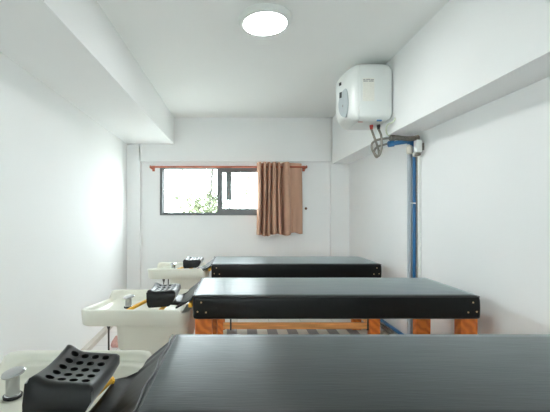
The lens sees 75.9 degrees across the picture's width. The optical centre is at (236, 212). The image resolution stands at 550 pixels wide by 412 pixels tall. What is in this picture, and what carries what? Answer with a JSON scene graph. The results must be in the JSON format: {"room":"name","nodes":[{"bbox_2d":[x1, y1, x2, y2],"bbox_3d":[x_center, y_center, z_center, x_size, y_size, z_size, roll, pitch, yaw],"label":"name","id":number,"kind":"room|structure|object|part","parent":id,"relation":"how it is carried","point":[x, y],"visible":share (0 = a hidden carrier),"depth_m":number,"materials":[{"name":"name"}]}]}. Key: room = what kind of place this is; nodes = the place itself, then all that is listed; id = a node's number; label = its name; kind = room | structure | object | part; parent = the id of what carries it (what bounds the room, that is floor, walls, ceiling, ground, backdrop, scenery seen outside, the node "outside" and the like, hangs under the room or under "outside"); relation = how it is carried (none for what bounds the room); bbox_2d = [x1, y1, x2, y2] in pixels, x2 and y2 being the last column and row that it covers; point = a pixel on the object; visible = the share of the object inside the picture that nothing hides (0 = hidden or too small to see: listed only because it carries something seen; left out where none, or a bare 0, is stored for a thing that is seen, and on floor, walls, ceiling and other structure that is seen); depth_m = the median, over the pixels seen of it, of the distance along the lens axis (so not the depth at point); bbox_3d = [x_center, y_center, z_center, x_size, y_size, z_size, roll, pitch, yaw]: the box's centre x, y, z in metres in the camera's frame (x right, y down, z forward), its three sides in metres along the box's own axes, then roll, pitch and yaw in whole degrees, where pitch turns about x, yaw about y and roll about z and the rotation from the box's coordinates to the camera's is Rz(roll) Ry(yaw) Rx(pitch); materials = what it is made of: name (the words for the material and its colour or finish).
{"room":"hair washing room","nodes":[
{"label":"hair washing room","id":0,"kind":"room"},
{"bbox_2d":[0,51,126,362],"bbox_3d":[-1.433,0.000,0.080,0.633,2.720,10.160,0,0,0],"label":"wall","id":1,"kind":"structure","parent":0,"point":[63,174],"depth_m":2.83,"materials":[{"name":"paint"}]},
{"bbox_2d":[0,0,173,143],"bbox_3d":[-1.305,-1.177,0.007,0.810,0.385,10.005,0,0,0],"label":"beam","id":2,"kind":"structure","parent":1,"relation":"attached to","point":[72,47],"depth_m":2.42,"materials":[{"name":"paint"}]},
{"bbox_2d":[81,326,112,349],"bbox_3d":[-1.323,1.335,0.000,0.065,0.050,10.013,0,0,-3],"label":"baseboard","id":3,"kind":"structure","parent":1,"relation":"attached to","point":[89,346],"depth_m":3.65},
{"bbox_2d":[92,319,363,349],"bbox_3d":[0.003,1.410,0.045,3.505,0.100,10.330,0,0,0],"label":"floor","id":4,"kind":"structure","parent":0,"point":[102,344],"depth_m":4.39,"materials":[{"name":"tile"}]},
{"bbox_2d":[0,350,151,411],"bbox_3d":[-0.650,0.965,1.188,0.700,0.790,0.595,0,0,0],"label":"basin","id":5,"kind":"object","parent":4,"relation":"on","point":[16,367],"visible":0.35,"depth_m":1.42,"materials":[{"name":"white ceramic"}]},
{"bbox_2d":[0,366,25,400],"bbox_3d":[-0.814,0.620,1.274,0.079,0.100,0.080,0,0,0],"label":"tap","id":6,"kind":"object","parent":5,"relation":"on","point":[13,392],"depth_m":1.26,"materials":[{"name":"silver metal"}]},
{"bbox_2d":[22,344,119,411],"bbox_3d":[-0.499,0.518,1.088,0.190,0.138,0.249,0,0,-1],"label":"headrest cover","id":7,"kind":"object","parent":5,"relation":"on","point":[71,382],"visible":1,"depth_m":0.99,"materials":[{"name":"black rubber"}]},
{"bbox_2d":[111,335,117,347],"bbox_3d":[-1.237,1.306,3.582,0.119,0.106,0.103,0,0,0],"label":"cloth","id":8,"kind":"object","parent":4,"relation":"on","point":[114,343],"visible":0.66,"depth_m":3.54,"materials":[{"name":"pink fabric"}]},
{"bbox_2d":[81,289,194,354],"bbox_3d":[-0.649,0.976,2.478,0.698,0.768,0.595,0,0,0],"label":"basin","id":9,"kind":"object","parent":4,"relation":"on","point":[139,327],"visible":0.68,"depth_m":2.22,"materials":[{"name":"white ceramic"}]},
{"bbox_3d":[-0.843,1.035,2.300,0.028,0.650,0.027,0,0,0],"label":"support rod","id":10,"kind":"part","parent":9,"relation":"part of","materials":[{"name":"grey metal"}]},
{"bbox_2d":[123,294,133,308],"bbox_3d":[-0.780,0.637,2.524,0.079,0.090,0.080,0,0,0],"label":"tap","id":11,"kind":"object","parent":9,"relation":"on","point":[128,298],"depth_m":2.51,"materials":[{"name":"silver metal"}]},
{"bbox_3d":[-0.547,0.885,2.467,0.471,0.350,0.515,0,0,0],"label":"bowl","id":12,"kind":"part","parent":9,"relation":"part of","materials":[{"name":"white ceramic"}]},
{"bbox_2d":[146,282,180,307],"bbox_3d":[-0.491,0.551,2.372,0.189,0.123,0.249,0,0,-1],"label":"headrest cover","id":13,"kind":"object","parent":9,"relation":"on","point":[159,295],"visible":1,"depth_m":2.25,"materials":[{"name":"black rubber"}]},
{"bbox_2d":[148,262,209,288],"bbox_3d":[-0.610,0.956,3.777,0.620,0.808,0.485,0,0,0],"label":"basin","id":14,"kind":"object","parent":4,"relation":"on","point":[174,272],"visible":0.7,"depth_m":3.55,"materials":[{"name":"white ceramic"}]},
{"bbox_3d":[-0.508,0.865,3.768,0.393,0.390,0.405,0,0,0],"label":"bowl","id":15,"kind":"part","parent":14,"relation":"part of","materials":[{"name":"white ceramic"}]},
{"bbox_2d":[183,256,203,267],"bbox_3d":[-0.459,0.521,3.720,0.188,0.103,0.249,0,0,2],"label":"headrest cover","id":16,"kind":"object","parent":14,"relation":"on","point":[189,262],"visible":1,"depth_m":3.60,"materials":[{"name":"black rubber"}]},
{"bbox_2d":[197,256,381,333],"bbox_3d":[0.506,0.934,3.823,1.900,0.852,0.634,0,0,0],"label":"bed","id":17,"kind":"object","parent":4,"relation":"on","point":[222,266],"visible":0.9,"depth_m":3.52,"materials":[{"name":"black leather"}]},
{"bbox_3d":[-0.194,1.009,3.560,0.105,0.702,0.070,0,0,0],"label":"leg","id":18,"kind":"part","parent":17,"relation":"part of","materials":[{"name":"orange wood"}]},
{"bbox_3d":[0.599,1.143,3.553,1.477,0.061,0.035,0,0,0],"label":"rail","id":19,"kind":"part","parent":17,"relation":"part of","materials":[{"name":"orange wood"}]},
{"bbox_3d":[0.599,0.583,3.824,1.715,0.148,0.630,0,0,0],"label":"mattress","id":20,"kind":"part","parent":17,"relation":"part of","materials":[{"name":"black leather"}]},
{"bbox_3d":[1.391,1.009,4.088,0.105,0.702,0.070,0,0,0],"label":"leg","id":21,"kind":"part","parent":17,"relation":"part of","materials":[{"name":"orange wood"}]},
{"bbox_3d":[1.391,1.009,3.560,0.105,0.702,0.070,0,0,0],"label":"leg","id":22,"kind":"part","parent":17,"relation":"part of","materials":[{"name":"orange wood"}]},
{"bbox_2d":[223,329,366,333],"bbox_3d":[0.600,1.357,4.010,1.800,0.006,0.420,0,0,0],"label":"floor mat","id":23,"kind":"object","parent":4,"relation":"on","point":[226,331],"visible":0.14,"depth_m":4.00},
{"bbox_2d":[89,334,549,411],"bbox_3d":[0.522,0.934,1.175,1.948,0.852,0.634,0,0,0],"label":"bed","id":24,"kind":"object","parent":4,"relation":"on","point":[190,372],"visible":1,"depth_m":1.11,"materials":[{"name":"black leather"}]},
{"bbox_2d":[171,278,479,333],"bbox_3d":[0.525,0.934,2.470,1.967,0.852,0.634,0,0,0],"label":"bed","id":25,"kind":"object","parent":4,"relation":"on","point":[421,300],"visible":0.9,"depth_m":2.16,"materials":[{"name":"black leather"}]},
{"bbox_3d":[-0.208,1.009,2.207,0.105,0.702,0.070,0,0,0],"label":"leg","id":26,"kind":"part","parent":25,"relation":"part of","materials":[{"name":"orange wood"}]},
{"bbox_3d":[-0.208,1.009,2.735,0.105,0.702,0.070,0,0,0],"label":"leg","id":27,"kind":"part","parent":25,"relation":"part of","materials":[{"name":"orange wood"}]},
{"bbox_3d":[0.617,0.583,2.471,1.782,0.148,0.630,0,0,0],"label":"mattress","id":28,"kind":"part","parent":25,"relation":"part of","materials":[{"name":"black leather"}]},
{"bbox_3d":[1.442,1.009,2.735,0.105,0.702,0.070,0,0,0],"label":"leg","id":29,"kind":"part","parent":25,"relation":"part of","materials":[{"name":"orange wood"}]},
{"bbox_3d":[1.442,1.009,2.207,0.105,0.702,0.070,0,0,0],"label":"leg","id":30,"kind":"part","parent":25,"relation":"part of","materials":[{"name":"orange wood"}]},
{"bbox_2d":[127,118,348,288],"bbox_3d":[0.003,0.000,5.100,3.465,2.720,0.200,0,0,0],"label":"wall","id":31,"kind":"structure","parent":0,"point":[153,238],"depth_m":5.00,"materials":[{"name":"paint"}]},
{"bbox_2d":[160,168,256,214],"bbox_3d":[-0.257,-0.322,5.099,1.713,0.707,0.102,0,0,0],"label":"window","id":32,"kind":"structure","parent":31,"relation":"in","point":[220,211],"depth_m":5.06,"materials":[{"name":"grey metal"}]},
{"bbox_3d":[-0.576,-0.321,5.120,0.991,0.649,0.030,0,0,0],"label":"sash","id":33,"kind":"part","parent":32,"relation":"part of","materials":[{"name":"clear glass"}]},
{"bbox_3d":[0.137,-0.321,5.073,0.843,0.649,0.034,0,0,0],"label":"sash","id":34,"kind":"part","parent":32,"relation":"part of","materials":[{"name":"clear glass"}]},
{"bbox_2d":[150,165,307,170],"bbox_3d":[-0.120,-0.642,4.998,2.234,0.080,0.131,0,0,0],"label":"curtain rod","id":35,"kind":"object","parent":31,"relation":"attached to","point":[306,166],"visible":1,"depth_m":4.95,"materials":[{"name":"red wood"}]},
{"bbox_2d":[256,162,302,235],"bbox_3d":[0.607,-0.191,4.917,0.662,1.034,0.240,0,0,0],"label":"curtain","id":36,"kind":"object","parent":35,"relation":"hanging from","point":[279,190],"visible":1,"depth_m":4.90,"materials":[{"name":"brown fabric"}]},
{"bbox_2d":[96,0,449,117],"bbox_3d":[0.003,-1.420,0.045,3.505,0.120,10.330,0,0,0],"label":"ceiling","id":37,"kind":"structure","parent":0,"point":[196,55],"depth_m":2.89,"materials":[{"name":"paint"}]},
{"bbox_2d":[238,3,291,35],"bbox_3d":[0.196,-1.338,2.450,0.374,0.044,0.374,0,0,0],"label":"ceiling lamp","id":38,"kind":"object","parent":37,"relation":"attached to","point":[263,19],"visible":1,"depth_m":2.39,"materials":[{"name":"white plastic"}]},
{"bbox_2d":[244,12,286,34],"bbox_3d":[0.196,-1.320,2.450,0.302,0.008,0.302,0,0,0],"label":"diffuser","id":39,"kind":"object","parent":38,"relation":"attached to","point":[255,23],"depth_m":2.42,"materials":[{"name":"white plastic"}]},
{"bbox_2d":[349,76,549,333],"bbox_3d":[1.680,0.000,0.080,0.150,2.720,10.160,0,0,0],"label":"wall","id":40,"kind":"structure","parent":0,"point":[485,169],"depth_m":2.33,"materials":[{"name":"paint"}]},
{"bbox_2d":[380,323,394,333],"bbox_3d":[1.575,1.232,4.080,0.039,0.064,1.641,0,0,0],"label":"pipe","id":41,"kind":"object","parent":40,"relation":"attached to","point":[382,326],"visible":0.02,"depth_m":3.66,"materials":[{"name":"plastic"}]},
{"bbox_2d":[380,319,402,333],"bbox_3d":[1.575,1.173,4.067,0.034,0.059,1.666,0,0,0],"label":"pipe","id":42,"kind":"object","parent":40,"relation":"attached to","point":[397,331],"visible":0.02,"depth_m":3.55,"materials":[{"name":"blue plastic"}]},
{"bbox_2d":[387,140,415,277],"bbox_3d":[1.490,0.256,3.167,0.245,1.849,0.127,0,0,0],"label":"pipe","id":43,"kind":"object","parent":40,"relation":"attached to","point":[389,143],"visible":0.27,"depth_m":3.12,"materials":[{"name":"blue plastic"}]},
{"bbox_2d":[389,135,419,140],"bbox_3d":[1.493,-0.641,3.115,0.268,0.131,0.091,0,0,35],"label":"pipe","id":44,"kind":"object","parent":43,"relation":"attached to","point":[393,137],"visible":0.98,"depth_m":3.12,"materials":[{"name":"grey plastic"}]},
{"bbox_2d":[406,145,417,156],"bbox_3d":[1.559,-0.548,3.099,0.119,0.105,0.064,0,0,43],"label":"valve","id":45,"kind":"object","parent":43,"relation":"attached to","point":[409,149],"visible":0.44,"depth_m":3.10,"materials":[{"name":"white plastic"}]},
{"bbox_2d":[407,154,411,333],"bbox_3d":[1.578,0.392,3.200,0.044,1.936,0.044,0,0,0],"label":"pipe","id":46,"kind":"object","parent":40,"relation":"attached to","point":[409,156],"visible":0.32,"depth_m":3.18,"materials":[{"name":"grey plastic"}]},
{"bbox_2d":[416,156,420,277],"bbox_3d":[1.594,0.400,3.076,0.022,1.880,0.060,0,0,0],"label":"conduit","id":47,"kind":"object","parent":40,"relation":"attached to","point":[418,159],"visible":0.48,"depth_m":3.05,"materials":[{"name":"white plastic"}]},
{"bbox_2d":[414,140,423,155],"bbox_3d":[1.571,-0.561,3.013,0.077,0.133,0.055,0,0,0],"label":"junction box","id":48,"kind":"object","parent":40,"relation":"attached to","point":[418,145],"visible":1,"depth_m":2.99,"materials":[{"name":"white plastic"}]},
{"label":"outside","id":49,"kind":"structure","parent":0,"visible":0},
{"bbox_2d":[165,170,255,211],"bbox_3d":[-0.780,0.151,8.235,2.968,2.820,1.456,0,0,0],"label":"tree","id":50,"kind":"object","parent":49,"point":[209,206],"visible":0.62,"depth_m":8.17,"materials":[{"name":"green plant"}]},
{"bbox_3d":[0.002,0.000,-5.060,3.505,2.720,0.120,0,0,0],"label":"wall","id":51,"kind":"structure","parent":0,"visible":0},
{"bbox_2d":[336,64,391,129],"bbox_3d":[1.139,-1.032,3.224,0.442,0.540,0.412,0,0,0],"label":"water heater","id":52,"kind":"object","parent":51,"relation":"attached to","point":[364,91],"visible":1,"depth_m":3.03,"materials":[{"name":"white plastic"}]},
{"bbox_3d":[0.954,-0.975,3.127,0.020,0.250,0.118,0,0,-25],"label":"control panel","id":53,"kind":"part","parent":52,"relation":"part of","materials":[{"name":"grey plastic"}]},
{"bbox_2d":[370,129,386,157],"bbox_3d":[1.301,-0.632,3.179,0.168,0.271,0.052,0,0,-4],"label":"hose","id":54,"kind":"object","parent":52,"relation":"attached to","point":[372,132],"visible":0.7,"depth_m":3.18,"materials":[{"name":"metal"}]},
{"bbox_2d":[370,129,390,156],"bbox_3d":[1.289,-0.633,3.153,0.198,0.274,0.084,0,0,-22],"label":"hose","id":55,"kind":"object","parent":52,"relation":"attached to","point":[381,138],"visible":1,"depth_m":3.12,"materials":[{"name":"metal"}]},
{"bbox_2d":[385,118,395,135],"bbox_3d":[1.358,-0.834,3.086,0.087,0.283,0.185,0,0,13],"label":"power cable","id":56,"kind":"object","parent":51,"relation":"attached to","point":[394,118],"visible":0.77,"depth_m":3.06,"materials":[{"name":"white plastic"}]},
{"bbox_2d":[332,0,549,163],"bbox_3d":[1.508,-1.036,0.007,0.295,0.668,10.005,0,0,0],"label":"beam","id":57,"kind":"structure","parent":51,"relation":"attached to","point":[470,55],"depth_m":2.17,"materials":[{"name":"paint"}]}
]}

